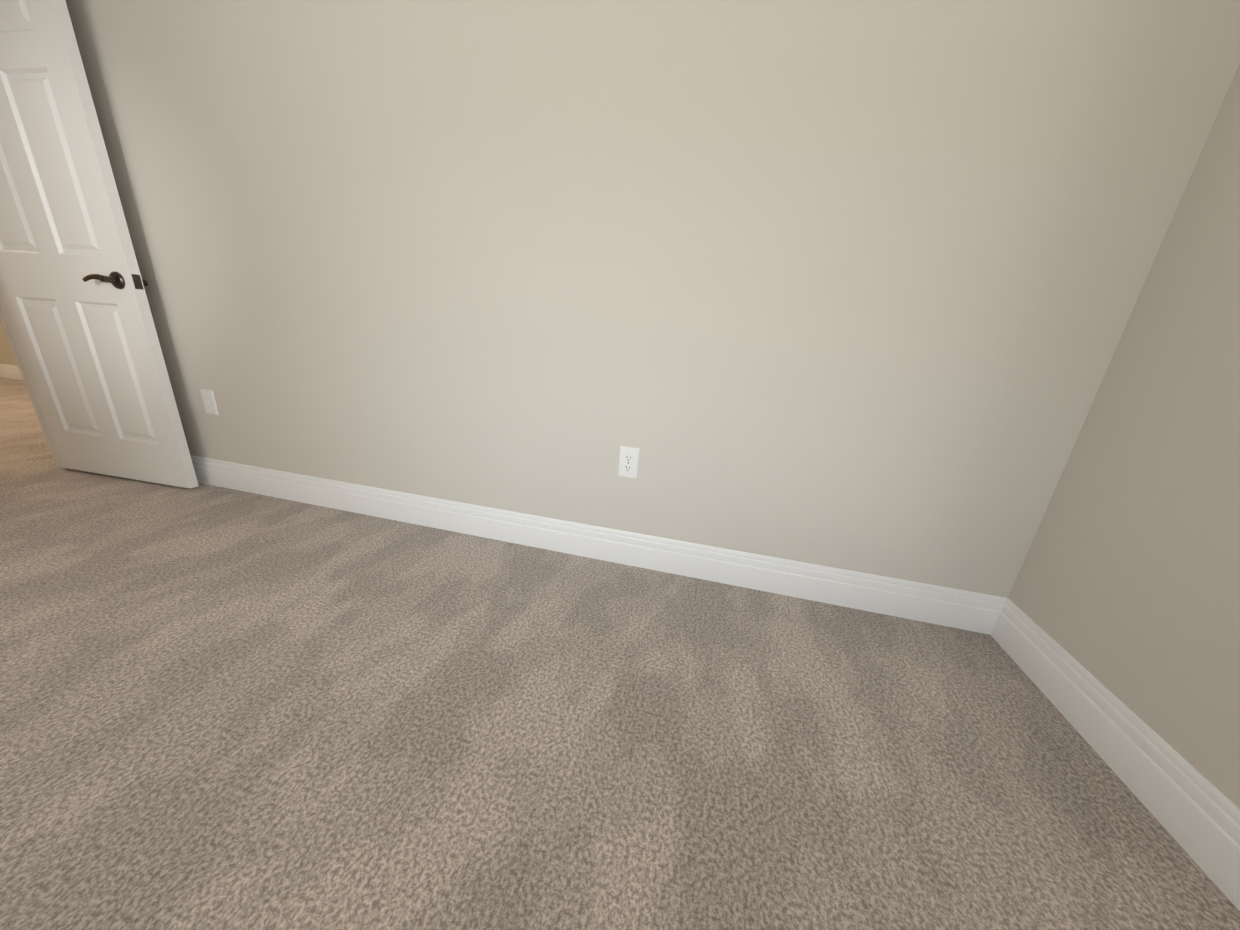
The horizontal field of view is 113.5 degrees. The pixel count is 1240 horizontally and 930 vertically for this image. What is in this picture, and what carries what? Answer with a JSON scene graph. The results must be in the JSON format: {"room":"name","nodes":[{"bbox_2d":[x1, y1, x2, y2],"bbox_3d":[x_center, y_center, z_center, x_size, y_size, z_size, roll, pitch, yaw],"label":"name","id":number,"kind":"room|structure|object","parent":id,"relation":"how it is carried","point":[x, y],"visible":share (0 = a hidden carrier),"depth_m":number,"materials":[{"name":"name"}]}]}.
{"room":"empty bedroom","nodes":[
{"label":"empty bedroom","id":0,"kind":"room"},
{"bbox_2d":[0,321,17,365],"bbox_3d":[-4.501,-1.832,3.454,4.050,2.440,0.120,8,19,12],"label":"wall","id":1,"kind":"structure","parent":0,"point":[7,357],"depth_m":4.00,"materials":[{"name":"paint"}]},
{"bbox_2d":[0,364,22,379],"bbox_3d":[-4.596,-0.720,3.749,4.050,0.135,0.018,8,19,12],"label":"baseboard","id":2,"kind":"structure","parent":1,"relation":"attached to","point":[10,371],"depth_m":4.06,"materials":[{"name":"white wood"}]},
{"bbox_2d":[0,377,1239,929],"bbox_3d":[-3.067,0.354,1.198,8.590,0.100,4.890,8,19,12],"label":"floor","id":3,"kind":"structure","parent":0,"point":[224,709],"depth_m":0.88,"materials":[{"name":"carpet"}]},
{"bbox_2d":[65,0,1239,597],"bbox_3d":[-0.626,-0.893,1.444,4.300,2.440,0.120,8,19,12],"label":"wall","id":4,"kind":"structure","parent":0,"point":[851,284],"depth_m":1.28,"materials":[{"name":"paint"}]},
{"bbox_2d":[200,389,218,414],"bbox_3d":[-1.912,-0.292,1.888,0.072,0.116,0.011,8,19,12],"label":"outlet","id":5,"kind":"object","parent":4,"relation":"attached to","point":[209,401],"visible":1,"depth_m":1.89,"materials":[{"name":"white plastic"}]},
{"bbox_2d":[190,455,1007,634],"bbox_3d":[-0.779,0.211,1.752,4.180,0.135,0.018,8,19,12],"label":"baseboard","id":6,"kind":"structure","parent":4,"relation":"attached to","point":[950,607],"depth_m":1.57,"materials":[{"name":"white wood"}]},
{"bbox_2d":[618,446,639,478],"bbox_3d":[0.031,-0.008,1.482,0.072,0.116,0.009,8,19,12],"label":"duplex electrical outlet","id":7,"kind":"object","parent":4,"relation":"attached to","point":[628,461],"visible":1,"depth_m":1.48,"materials":[{"name":"white plastic"}]},
{"bbox_2d":[1008,64,1239,808],"bbox_3d":[0.980,-0.095,-0.630,0.120,2.440,3.430,8,19,12],"label":"wall","id":8,"kind":"structure","parent":0,"point":[1125,590],"depth_m":0.91,"materials":[{"name":"paint"}]},
{"bbox_2d":[990,598,1239,910],"bbox_3d":[0.835,0.988,-0.256,0.018,0.135,3.430,8,19,12],"label":"baseboard","id":9,"kind":"structure","parent":8,"relation":"attached to","point":[1195,813],"depth_m":0.88,"materials":[{"name":"white wood"}]},
{"bbox_3d":[-2.836,-2.008,1.029,0.120,0.367,0.850,8,19,12],"label":"wall","id":10,"kind":"structure","parent":0,"visible":0},
{"bbox_2d":[0,307,61,467],"bbox_3d":[-2.917,-0.876,1.402,0.154,2.124,0.952,8,19,12],"label":"door frame","id":11,"kind":"structure","parent":10,"relation":"attached to","point":[28,385],"depth_m":1.98,"materials":[{"name":"white wood"}]},
{"bbox_2d":[0,0,198,488],"bbox_3d":[-2.400,-0.917,1.729,0.851,2.043,0.145,8,19,12],"label":"entry door","id":12,"kind":"structure","parent":10,"relation":"in","point":[75,307],"depth_m":1.71,"materials":[{"name":"white wood"}]}
]}

